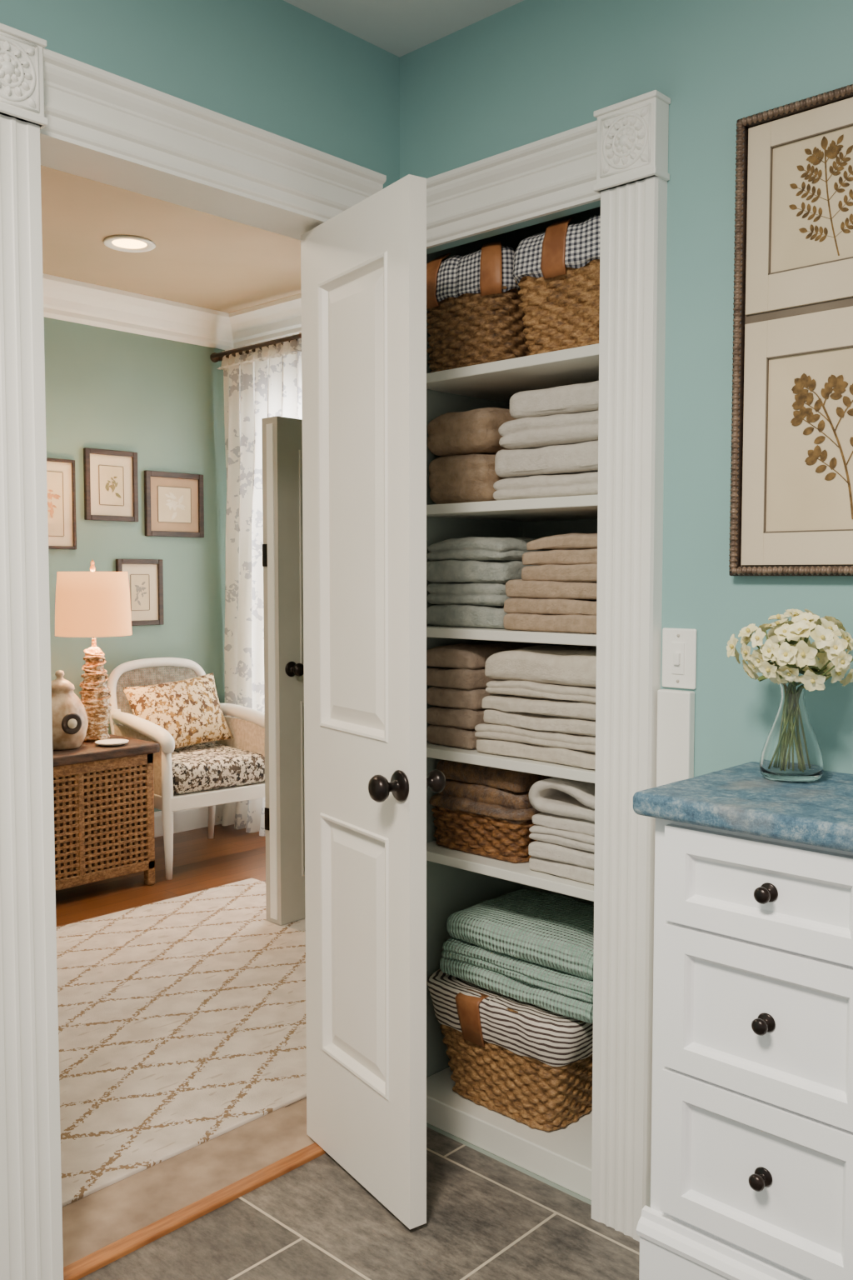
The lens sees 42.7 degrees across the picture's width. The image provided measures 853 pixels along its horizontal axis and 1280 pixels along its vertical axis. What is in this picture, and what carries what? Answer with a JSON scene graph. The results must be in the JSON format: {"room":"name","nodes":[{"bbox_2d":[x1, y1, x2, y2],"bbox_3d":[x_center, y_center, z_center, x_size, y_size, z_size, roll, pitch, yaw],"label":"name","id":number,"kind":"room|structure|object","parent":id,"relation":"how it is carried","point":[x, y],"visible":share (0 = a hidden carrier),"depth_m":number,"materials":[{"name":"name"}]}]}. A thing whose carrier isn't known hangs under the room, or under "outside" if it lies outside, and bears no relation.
{"room":"bathroom","nodes":[
{"label":"bathroom","id":0,"kind":"room"},
{"bbox_2d":[43,316,226,811],"bbox_3d":[-2.255,-0.290,4.356,0.150,2.600,4.100,3,5,43],"label":"wall","id":1,"kind":"structure","parent":0,"point":[160,400],"depth_m":5.19,"materials":[{"name":"teal paint"}]},
{"bbox_2d":[46,457,76,549],"bbox_3d":[-1.666,-0.604,4.837,0.022,0.400,0.235,3,5,43],"label":"framed print","id":2,"kind":"object","parent":1,"relation":"attached to","point":[61,473],"visible":0.63,"depth_m":4.87,"materials":[{"name":"beige paper"}]},
{"bbox_2d":[83,447,138,521],"bbox_3d":[-1.458,-0.714,5.051,0.022,0.325,0.270,3,5,43],"label":"framed print","id":3,"kind":"object","parent":1,"relation":"attached to","point":[111,477],"visible":1,"depth_m":5.05,"materials":[{"name":"beige paper"}]},
{"bbox_2d":[42,273,234,349],"bbox_3d":[-2.201,-1.454,4.139,0.130,0.150,3.720,3,5,43],"label":"crown molding","id":4,"kind":"structure","parent":1,"relation":"attached to","point":[64,299],"depth_m":5.04,"materials":[{"name":"white paint"}]},
{"bbox_2d":[115,559,164,625],"bbox_3d":[-1.361,-0.226,5.184,0.022,0.315,0.245,3,5,43],"label":"framed print","id":5,"kind":"object","parent":1,"relation":"attached to","point":[145,576],"visible":0.83,"depth_m":5.20,"materials":[{"name":"beige paper"}]},
{"bbox_2d":[130,575,149,609],"bbox_3d":[-1.361,-0.226,5.184,0.002,0.167,0.097,3,5,43],"label":"print","id":6,"kind":"object","parent":5,"relation":"attached to","point":[139,583],"depth_m":5.18,"materials":[{"name":"grey paper"}]},
{"bbox_2d":[144,470,204,537],"bbox_3d":[-1.224,-0.657,5.303,0.022,0.310,0.327,3,5,43],"label":"framed print","id":7,"kind":"object","parent":1,"relation":"attached to","point":[173,502],"visible":1,"depth_m":5.30,"materials":[{"name":"beige paper"}]},
{"bbox_2d":[154,805,221,837],"bbox_3d":[-2.243,0.955,4.322,0.015,0.120,3.720,3,5,43],"label":"baseboard","id":8,"kind":"structure","parent":1,"relation":"attached to","point":[194,818],"depth_m":5.43,"materials":[{"name":"white paint"}]},
{"bbox_2d":[40,165,301,313],"bbox_3d":[-1.274,-1.502,3.260,2.680,0.050,3.720,3,5,43],"label":"ceiling","id":9,"kind":"structure","parent":0,"point":[198,258],"depth_m":4.31,"materials":[{"name":"paint"}]},
{"bbox_2d":[103,235,155,252],"bbox_3d":[-1.146,-1.527,4.212,0.196,0.010,0.196,3,5,43],"label":"recessed light","id":10,"kind":"object","parent":9,"relation":"in","point":[127,243],"visible":1,"depth_m":4.21,"materials":[{"name":"white paint"}]},
{"bbox_2d":[55,824,315,1267],"bbox_3d":[-1.244,1.093,3.387,2.760,0.054,3.720,3,5,43],"label":"floor","id":11,"kind":"structure","parent":0,"point":[92,1222],"depth_m":2.45,"materials":[{"name":"wood"}]},
{"bbox_2d":[52,734,159,890],"bbox_3d":[-1.516,0.716,4.402,0.528,0.587,0.697,3,5,43],"label":"wicker side table","id":12,"kind":"object","parent":11,"relation":"on","point":[103,796],"visible":0.7,"depth_m":4.31,"materials":[{"name":"brown wicker"}]},
{"bbox_2d":[50,670,88,749],"bbox_3d":[-1.446,0.272,4.316,0.217,0.306,0.208,3,5,43],"label":"ceramic jar","id":13,"kind":"object","parent":12,"relation":"on","point":[69,717],"visible":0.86,"depth_m":4.26,"materials":[{"name":"beige ceramic"}]},
{"bbox_2d":[55,560,131,740],"bbox_3d":[-1.375,0.040,4.515,0.304,0.746,0.304,3,5,43],"label":"table lamp","id":14,"kind":"object","parent":12,"relation":"on","point":[92,603],"visible":0.94,"depth_m":4.41,"materials":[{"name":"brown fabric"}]},
{"bbox_2d":[95,739,129,745],"bbox_3d":[-1.269,0.414,4.402,0.132,0.012,0.132,3,5,43],"label":"dish","id":15,"kind":"object","parent":12,"relation":"on","point":[105,742],"visible":1,"depth_m":4.41,"materials":[{"name":"white ceramic"}]},
{"bbox_2d":[55,878,306,1207],"bbox_3d":[-0.904,1.076,3.182,1.615,0.012,2.230,3,5,43],"label":"area rug","id":16,"kind":"object","parent":11,"relation":"on","point":[182,1019],"visible":0.52,"depth_m":3.03,"materials":[{"name":"beige carpet"}]},
{"bbox_2d":[106,657,264,879],"bbox_3d":[-1.066,0.538,4.925,0.608,0.882,0.671,-3,4,-41],"label":"armchair","id":17,"kind":"object","parent":11,"relation":"on","point":[210,774],"visible":0.72,"depth_m":4.78,"materials":[{"name":"white paint"}]},
{"bbox_2d":[121,672,233,749],"bbox_3d":[-1.125,0.335,4.967,0.498,0.338,0.173,-3,4,-40],"label":"throw pillow","id":18,"kind":"object","parent":17,"relation":"on","point":[190,710],"visible":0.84,"depth_m":4.93,"materials":[{"name":"beige fabric"}]},
{"bbox_2d":[171,743,264,794],"bbox_3d":[-1.031,0.568,4.886,0.488,0.135,0.491,-3,4,-41],"label":"seat cushion","id":19,"kind":"object","parent":17,"relation":"on","point":[207,768],"depth_m":4.74,"materials":[{"name":"fabric"}]},
{"bbox_2d":[261,415,305,924],"bbox_3d":[-0.234,0.099,4.233,0.085,1.810,0.930,3,5,43],"label":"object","id":20,"kind":"structure","parent":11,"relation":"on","point":[287,432],"depth_m":3.90,"materials":[{"name":"beige paint"}]},
{"bbox_2d":[264,807,269,830],"bbox_3d":[-0.576,0.646,3.945,0.023,0.080,0.006,3,5,43],"label":"hinge","id":21,"kind":"object","parent":20,"relation":"attached to","point":[267,810],"visible":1,"depth_m":3.94,"materials":[{"name":"black metal"}]},
{"bbox_2d":[266,423,277,919],"bbox_3d":[-0.551,0.124,3.891,0.036,1.770,0.005,3,5,43],"label":"door edge","id":22,"kind":"object","parent":20,"relation":"attached to","point":[270,457],"visible":1,"depth_m":3.89,"materials":[{"name":"white paint"}]},
{"bbox_2d":[285,661,304,676],"bbox_3d":[-0.463,0.105,3.884,0.060,0.056,0.056,3,5,43],"label":"handle","id":23,"kind":"object","parent":20,"relation":"attached to","point":[292,668],"visible":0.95,"depth_m":3.88,"materials":[{"name":"black metal"}]},
{"bbox_2d":[299,450,304,664],"bbox_3d":[-0.207,-0.303,4.183,0.018,0.784,0.734,3,5,43],"label":"door panel molding","id":24,"kind":"object","parent":20,"relation":"attached to","point":[300,451],"visible":0.28,"depth_m":3.91,"materials":[{"name":"beige paint"}]},
{"bbox_2d":[300,700,304,876],"bbox_3d":[-0.207,0.525,4.233,0.018,0.644,0.734,3,5,43],"label":"door panel molding","id":25,"kind":"object","parent":20,"relation":"attached to","point":[302,702],"visible":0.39,"depth_m":3.96,"materials":[{"name":"beige paint"}]},
{"bbox_2d":[301,455,304,869],"bbox_3d":[-0.234,0.074,4.231,0.079,1.504,0.694,3,5,43],"label":"door","id":26,"kind":"structure","parent":20,"relation":"attached to","point":[302,456],"depth_m":3.96,"materials":[{"name":"beige paint"}]},
{"bbox_2d":[0,0,524,1077],"bbox_3d":[-0.595,-0.150,2.012,0.126,2.600,4.960,3,5,43],"label":"wall","id":27,"kind":"structure","parent":0,"point":[276,67],"depth_m":2.21,"materials":[{"name":"teal paint"}]},
{"bbox_2d":[0,102,48,129],"bbox_3d":[-0.683,-0.847,1.756,0.051,0.012,0.134,3,5,43],"label":"foot","id":28,"kind":"object","parent":27,"relation":"attached to","point":[18,113],"visible":0.61,"depth_m":1.76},
{"bbox_2d":[0,23,46,126],"bbox_3d":[-0.683,-0.908,1.752,0.052,0.135,0.134,3,5,43],"label":"block","id":29,"kind":"object","parent":28,"relation":"on","point":[22,57],"depth_m":1.76,"materials":[{"name":"white paint"}]},
{"bbox_2d":[0,60,14,76],"bbox_3d":[-0.669,-0.910,1.739,0.025,0.025,0.025,3,5,43],"label":"boss","id":30,"kind":"object","parent":29,"relation":"attached to","point":[8,67],"visible":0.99,"depth_m":1.73,"materials":[{"name":"white paint"}]},
{"bbox_2d":[0,49,24,88],"bbox_3d":[-0.669,-0.909,1.739,0.007,0.057,0.057,3,5,43],"label":"ring","id":31,"kind":"object","parent":29,"relation":"attached to","point":[12,56],"visible":1,"depth_m":1.75,"materials":[{"name":"white paint"}]},
{"bbox_2d":[0,35,35,101],"bbox_3d":[-0.669,-0.909,1.739,0.007,0.098,0.098,3,5,43],"label":"ring","id":32,"kind":"object","parent":29,"relation":"attached to","point":[28,93],"visible":1,"depth_m":1.76,"materials":[{"name":"white paint"}]},
{"bbox_2d":[0,40,35,108],"bbox_3d":[-0.665,-0.909,1.735,0.009,0.095,0.095,3,5,43],"label":"leaves","id":33,"kind":"object","parent":32,"relation":"attached to","point":[7,78],"visible":1,"depth_m":1.75,"materials":[{"name":"white paint"}]},
{"bbox_2d":[0,31,37,48],"bbox_3d":[-0.669,-0.961,1.736,0.005,0.005,0.103,3,5,43],"label":"bead","id":34,"kind":"object","parent":29,"relation":"attached to","point":[1,32],"visible":1,"depth_m":1.75,"materials":[{"name":"white paint"}]},
{"bbox_2d":[0,98,39,113],"bbox_3d":[-0.669,-0.858,1.742,0.005,0.005,0.103,3,5,43],"label":"bead","id":35,"kind":"object","parent":29,"relation":"attached to","point":[1,99],"visible":1,"depth_m":1.75,"materials":[{"name":"white paint"}]},
{"bbox_2d":[35,46,39,112],"bbox_3d":[-0.633,-0.912,1.776,0.005,0.103,0.005,-2,4,-24],"label":"bead","id":36,"kind":"object","parent":29,"relation":"attached to","point":[37,47],"visible":1,"depth_m":1.77,"materials":[{"name":"white paint"}]},
{"bbox_2d":[0,114,63,1279],"bbox_3d":[-0.688,0.160,1.821,0.038,2.005,0.122,3,5,43],"label":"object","id":37,"kind":"object","parent":27,"relation":"attached to","point":[31,1216],"visible":1,"depth_m":1.82,"materials":[{"name":"white paint"}]},
{"bbox_2d":[40,135,321,239],"bbox_3d":[-0.468,0.095,2.182,0.140,2.090,0.880,3,5,43],"label":"door frame","id":38,"kind":"structure","parent":27,"relation":"attached to","point":[55,154],"depth_m":2.09,"materials":[{"name":"white paint"}]},
{"bbox_2d":[63,1142,326,1279],"bbox_3d":[-0.437,1.161,2.205,0.040,0.060,0.714,3,5,43],"label":"door threshold","id":39,"kind":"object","parent":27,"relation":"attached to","point":[90,1263],"depth_m":2.16,"materials":[{"name":"brown wood"}]},
{"bbox_2d":[40,47,386,223],"bbox_3d":[-0.372,-0.923,2.088,0.044,0.125,0.787,3,5,43],"label":"header","id":40,"kind":"object","parent":27,"relation":"attached to","point":[88,107],"visible":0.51,"depth_m":2.02,"materials":[{"name":"white paint"}]},
{"bbox_2d":[317,250,388,743],"bbox_3d":[-0.147,-0.273,2.200,0.018,0.934,0.278,-2,4,-33],"label":"door panel molding","id":41,"kind":"object","parent":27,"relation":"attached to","point":[372,264],"visible":0.94,"depth_m":2.29,"materials":[{"name":"white paint"}]},
{"bbox_2d":[328,266,385,1082],"bbox_3d":[-0.135,0.081,2.229,0.010,1.640,0.274,-2,4,-33],"label":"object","id":42,"kind":"object","parent":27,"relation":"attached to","point":[382,267],"visible":0.07,"depth_m":2.31,"materials":[{"name":"white paint"}]},
{"bbox_2d":[300,174,426,1229],"bbox_3d":[-0.135,0.133,2.232,0.038,1.985,0.430,-2,4,-33],"label":"door","id":43,"kind":"structure","parent":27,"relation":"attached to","point":[380,1142],"depth_m":2.10,"materials":[{"name":"white paint"}]},
{"bbox_2d":[328,267,445,1081],"bbox_3d":[-0.130,0.085,2.162,0.335,1.604,0.162,3,5,43],"label":"door","id":44,"kind":"structure","parent":27,"relation":"in","point":[356,334],"depth_m":2.20,"materials":[{"name":"white paint"}]},
{"bbox_2d":[320,812,389,1100],"bbox_3d":[-0.147,0.640,2.255,0.018,0.524,0.278,-2,4,-33],"label":"door panel molding","id":45,"kind":"object","parent":44,"relation":"attached to","point":[367,1077],"visible":0.94,"depth_m":2.35,"materials":[{"name":"white paint"}]},
{"bbox_2d":[78,1122,639,1279],"bbox_3d":[0.231,1.273,0.409,3.400,0.050,3.640,3,5,43],"label":"floor","id":46,"kind":"structure","parent":0,"point":[487,1218],"depth_m":2.10,"materials":[{"name":"tile"}]},
{"bbox_2d":[426,343,599,1199],"bbox_3d":[0.302,0.262,2.491,0.558,1.721,0.427,3,5,43],"label":"closet shelves","id":47,"kind":"object","parent":46,"relation":"on","point":[562,1157],"visible":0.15,"depth_m":2.36,"materials":[{"name":"paint"}]},
{"bbox_2d":[428,407,518,504],"bbox_3d":[0.172,-0.423,2.561,0.205,0.222,0.337,3,5,43],"label":"towels","id":48,"kind":"object","parent":47,"relation":"on","point":[466,441],"visible":0.46,"depth_m":2.43,"materials":[{"name":"brown fabric"}]},
{"bbox_2d":[426,240,529,372],"bbox_3d":[0.166,-0.735,2.501,0.261,0.266,0.306,3,5,43],"label":"wicker basket","id":49,"kind":"object","parent":47,"relation":"on","point":[474,317],"visible":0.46,"depth_m":2.38,"materials":[{"name":"wicker"}]},
{"bbox_2d":[426,535,546,628],"bbox_3d":[0.189,-0.139,2.563,0.251,0.208,0.337,3,5,43],"label":"towels","id":50,"kind":"object","parent":47,"relation":"on","point":[469,577],"visible":0.62,"depth_m":2.43,"materials":[{"name":"fabric"}]},
{"bbox_2d":[426,640,550,749],"bbox_3d":[0.157,0.121,2.607,0.169,0.234,0.337,3,5,43],"label":"towels","id":51,"kind":"object","parent":47,"relation":"on","point":[458,677],"visible":0.47,"depth_m":2.48,"materials":[{"name":"brown fabric"}]},
{"bbox_2d":[426,686,487,709],"bbox_3d":[0.162,0.123,2.606,0.159,0.052,0.332,3,5,43],"label":"folded towel","id":52,"kind":"object","parent":51,"relation":"on","point":[442,697],"depth_m":2.48,"materials":[{"name":"brown fabric"}]},
{"bbox_2d":[426,705,491,729],"bbox_3d":[0.161,0.169,2.611,0.157,0.049,0.325,3,5,43],"label":"folded towel","id":53,"kind":"object","parent":51,"relation":"on","point":[443,717],"depth_m":2.49,"materials":[{"name":"brown fabric"}]},
{"bbox_2d":[426,666,497,689],"bbox_3d":[0.156,0.079,2.604,0.156,0.048,0.333,3,5,43],"label":"folded towel","id":54,"kind":"object","parent":51,"relation":"on","point":[442,677],"depth_m":2.48,"materials":[{"name":"brown fabric"}]},
{"bbox_2d":[429,760,554,863],"bbox_3d":[0.199,0.378,2.568,0.305,0.206,0.302,3,5,43],"label":"wicker basket","id":55,"kind":"object","parent":47,"relation":"on","point":[488,812],"visible":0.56,"depth_m":2.45,"materials":[{"name":"brown wicker"}]},
{"bbox_2d":[438,779,534,809],"bbox_3d":[0.201,0.345,2.567,0.271,0.050,0.265,3,5,43],"label":"towel","id":56,"kind":"object","parent":55,"relation":"on","point":[472,794],"depth_m":2.45,"materials":[{"name":"brown fabric"}]},
{"bbox_2d":[435,760,554,791],"bbox_3d":[0.201,0.300,2.564,0.271,0.051,0.262,3,5,43],"label":"towel","id":57,"kind":"object","parent":55,"relation":"on","point":[462,777],"depth_m":2.46,"materials":[{"name":"brown fabric"}]},
{"bbox_2d":[426,969,593,1131],"bbox_3d":[0.263,0.920,2.550,0.447,0.268,0.393,3,5,43],"label":"wicker basket","id":58,"kind":"object","parent":47,"relation":"on","point":[530,1064],"visible":0.58,"depth_m":2.40,"materials":[{"name":"wicker"}]},
{"bbox_2d":[440,890,594,1024],"bbox_3d":[0.291,0.702,2.502,0.449,0.162,0.317,3,5,43],"label":"towels","id":59,"kind":"object","parent":58,"relation":"on","point":[534,947],"visible":0.63,"depth_m":2.41,"materials":[{"name":"green fabric"}]},
{"bbox_2d":[476,645,596,769],"bbox_3d":[0.354,0.132,2.410,0.378,0.236,0.355,3,5,43],"label":"towel stack","id":60,"kind":"object","parent":47,"relation":"on","point":[542,701],"visible":0.52,"depth_m":2.29,"materials":[{"name":"white fabric"}]},
{"bbox_2d":[478,723,595,752],"bbox_3d":[0.357,0.197,2.414,0.369,0.038,0.348,3,5,43],"label":"folded towel","id":61,"kind":"object","parent":60,"relation":"on","point":[527,737],"depth_m":2.30,"materials":[{"name":"white fabric"}]},
{"bbox_2d":[481,709,595,736],"bbox_3d":[0.362,0.163,2.407,0.352,0.040,0.352,3,5,43],"label":"folded towel","id":62,"kind":"object","parent":60,"relation":"on","point":[528,722],"depth_m":2.29,"materials":[{"name":"white fabric"}]},
{"bbox_2d":[482,692,595,719],"bbox_3d":[0.360,0.131,2.401,0.350,0.038,0.350,3,5,43],"label":"folded towel","id":63,"kind":"object","parent":60,"relation":"on","point":[517,706],"depth_m":2.29,"materials":[{"name":"white fabric"}]},
{"bbox_2d":[485,645,596,687],"bbox_3d":[0.363,0.050,2.397,0.350,0.071,0.353,3,5,43],"label":"folded towel","id":64,"kind":"object","parent":60,"relation":"on","point":[563,666],"depth_m":2.30,"materials":[{"name":"white fabric"}]},
{"bbox_2d":[485,679,596,703],"bbox_3d":[0.365,0.098,2.399,0.346,0.036,0.351,3,5,43],"label":"folded towel","id":65,"kind":"object","parent":60,"relation":"on","point":[503,691],"depth_m":2.29,"materials":[{"name":"white fabric"}]},
{"bbox_2d":[492,380,599,500],"bbox_3d":[0.371,-0.421,2.372,0.353,0.240,0.347,3,5,43],"label":"towels","id":66,"kind":"object","parent":47,"relation":"on","point":[552,451],"visible":0.38,"depth_m":2.26,"materials":[{"name":"white fabric"}]},
{"bbox_2d":[503,532,597,633],"bbox_3d":[0.385,-0.128,2.366,0.306,0.210,0.357,3,5,43],"label":"towels","id":67,"kind":"object","parent":47,"relation":"on","point":[562,595],"visible":0.39,"depth_m":2.25,"materials":[{"name":"beige fabric"}]},
{"bbox_2d":[503,598,597,615],"bbox_3d":[0.382,-0.078,2.374,0.296,0.038,0.352,3,5,43],"label":"folded towel","id":68,"kind":"object","parent":67,"relation":"on","point":[526,607],"depth_m":2.26,"materials":[{"name":"beige fabric"}]},
{"bbox_2d":[506,580,597,599],"bbox_3d":[0.387,-0.112,2.367,0.295,0.040,0.348,3,5,43],"label":"folded towel","id":69,"kind":"object","parent":67,"relation":"on","point":[529,589],"depth_m":2.25,"materials":[{"name":"beige fabric"}]},
{"bbox_2d":[521,565,597,581],"bbox_3d":[0.400,-0.145,2.351,0.238,0.037,0.351,3,5,43],"label":"folded towel","id":70,"kind":"object","parent":67,"relation":"on","point":[550,572],"depth_m":2.23,"materials":[{"name":"beige fabric"}]},
{"bbox_2d":[525,549,597,565],"bbox_3d":[0.403,-0.179,2.348,0.247,0.038,0.342,3,5,43],"label":"folded towel","id":71,"kind":"object","parent":67,"relation":"on","point":[532,557],"depth_m":2.24,"materials":[{"name":"beige fabric"}]},
{"bbox_2d":[525,532,597,549],"bbox_3d":[0.404,-0.212,2.345,0.235,0.038,0.346,3,5,43],"label":"folded towel","id":72,"kind":"object","parent":67,"relation":"on","point":[586,541],"depth_m":2.24,"materials":[{"name":"beige fabric"}]},
{"bbox_2d":[512,214,600,355],"bbox_3d":[0.365,-0.725,2.304,0.283,0.269,0.306,3,5,43],"label":"wicker basket","id":73,"kind":"object","parent":47,"relation":"on","point":[557,269],"visible":0.4,"depth_m":2.21,"materials":[{"name":"wicker"}]},
{"bbox_2d":[527,777,595,884],"bbox_3d":[0.410,0.388,2.378,0.234,0.208,0.346,3,5,43],"label":"hand towels","id":74,"kind":"object","parent":47,"relation":"on","point":[563,832],"visible":0.36,"depth_m":2.27,"materials":[{"name":"white fabric"}]},
{"bbox_2d":[632,761,852,1279],"bbox_3d":[0.590,0.699,1.665,0.420,0.946,0.385,3,5,43],"label":"vanity cabinet","id":75,"kind":"object","parent":46,"relation":"on","point":[752,1162],"visible":0.95,"depth_m":1.56,"materials":[{"name":"white paint"}]},
{"bbox_2d":[632,761,852,852],"bbox_3d":[0.590,0.245,1.639,0.420,0.037,0.385,3,5,43],"label":"countertop","id":76,"kind":"structure","parent":75,"relation":"on","point":[739,798],"depth_m":1.57,"materials":[{"name":"blue stone"}]},
{"bbox_2d":[726,608,852,782],"bbox_3d":[0.593,0.086,1.729,0.210,0.270,0.177,3,5,43],"label":"flower vase","id":77,"kind":"object","parent":75,"relation":"on","point":[792,752],"visible":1,"depth_m":1.70,"materials":[{"name":"clear glass"}]},
{"bbox_2d":[283,0,524,57],"bbox_3d":[0.080,-1.183,0.102,3.400,0.050,3.200,3,5,43],"label":"ceiling","id":78,"kind":"structure","parent":0,"point":[400,27],"depth_m":2.25,"materials":[{"name":"paint"}]},
{"bbox_2d":[426,725,485,749],"bbox_3d":[0.157,0.214,2.614,0.158,0.048,0.324,3,5,43],"label":"folded towel","id":79,"kind":"object","parent":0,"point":[458,736],"depth_m":2.49,"materials":[{"name":"brown fabric"}]},
{"bbox_2d":[476,738,595,769],"bbox_3d":[0.356,0.231,2.417,0.377,0.038,0.349,3,5,43],"label":"folded towel","id":80,"kind":"object","parent":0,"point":[580,754],"depth_m":2.28,"materials":[{"name":"beige fabric"}]},
{"bbox_2d":[504,613,596,633],"bbox_3d":[0.384,-0.043,2.372,0.298,0.041,0.351,3,5,43],"label":"folded towel","id":81,"kind":"object","parent":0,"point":[568,622],"depth_m":2.25,"materials":[{"name":"beige fabric"}]},
{"bbox_2d":[520,206,600,903],"bbox_3d":[0.460,-0.037,2.640,0.561,2.300,0.030,3,5,43],"label":"wall","id":82,"kind":"structure","parent":0,"point":[538,528],"depth_m":2.73,"materials":[{"name":"paint"}]},
{"bbox_2d":[400,0,852,777],"bbox_3d":[1.211,-0.112,1.369,3.400,2.600,0.100,3,5,43],"label":"wall","id":83,"kind":"structure","parent":0,"point":[527,72],"depth_m":1.97,"materials":[{"name":"teal paint"}]},
{"bbox_2d":[426,90,670,1241],"bbox_3d":[0.172,0.071,2.253,0.690,2.130,0.058,3,5,43],"label":"trim","id":84,"kind":"structure","parent":83,"relation":"attached to","point":[619,159],"depth_m":2.06,"materials":[{"name":"white wood"}]},
{"bbox_2d":[662,627,697,689],"bbox_3d":[0.462,0.034,2.005,0.070,0.110,0.016,3,5,43],"label":"light switch","id":85,"kind":"object","parent":83,"relation":"attached to","point":[679,645],"visible":1,"depth_m":2.00,"materials":[{"name":"white plastic"}]},
{"bbox_2d":[729,84,852,575],"bbox_3d":[0.656,-0.493,1.776,0.337,0.778,0.034,3,5,43],"label":"picture","id":86,"kind":"object","parent":83,"relation":"attached to","point":[792,484],"visible":1,"depth_m":1.82,"materials":[{"name":"beige paper"}]},
{"bbox_2d":[656,689,694,786],"bbox_3d":[0.459,0.558,2.035,0.068,0.933,0.022,3,5,43],"label":"trim","id":87,"kind":"structure","parent":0,"point":[676,708],"depth_m":2.00,"materials":[{"name":"white paint"}]},
{"bbox_3d":[0.050,-0.312,4.738,2.680,2.600,0.140,3,5,43],"label":"wall","id":88,"kind":"structure","parent":0,"visible":0},
{"bbox_2d":[210,332,302,835],"bbox_3d":[-0.506,-0.227,5.032,1.473,2.355,0.205,3,5,43],"label":"window curtain","id":89,"kind":"object","parent":88,"relation":"attached to","point":[262,380],"visible":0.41,"depth_m":5.30,"materials":[{"name":"white fabric"}]},
{"bbox_2d":[229,293,301,348],"bbox_3d":[-0.043,-1.480,4.570,2.680,0.150,0.130,3,5,43],"label":"crown molding","id":90,"kind":"structure","parent":88,"relation":"attached to","point":[282,317],"depth_m":5.24,"materials":[{"name":"white paint"}]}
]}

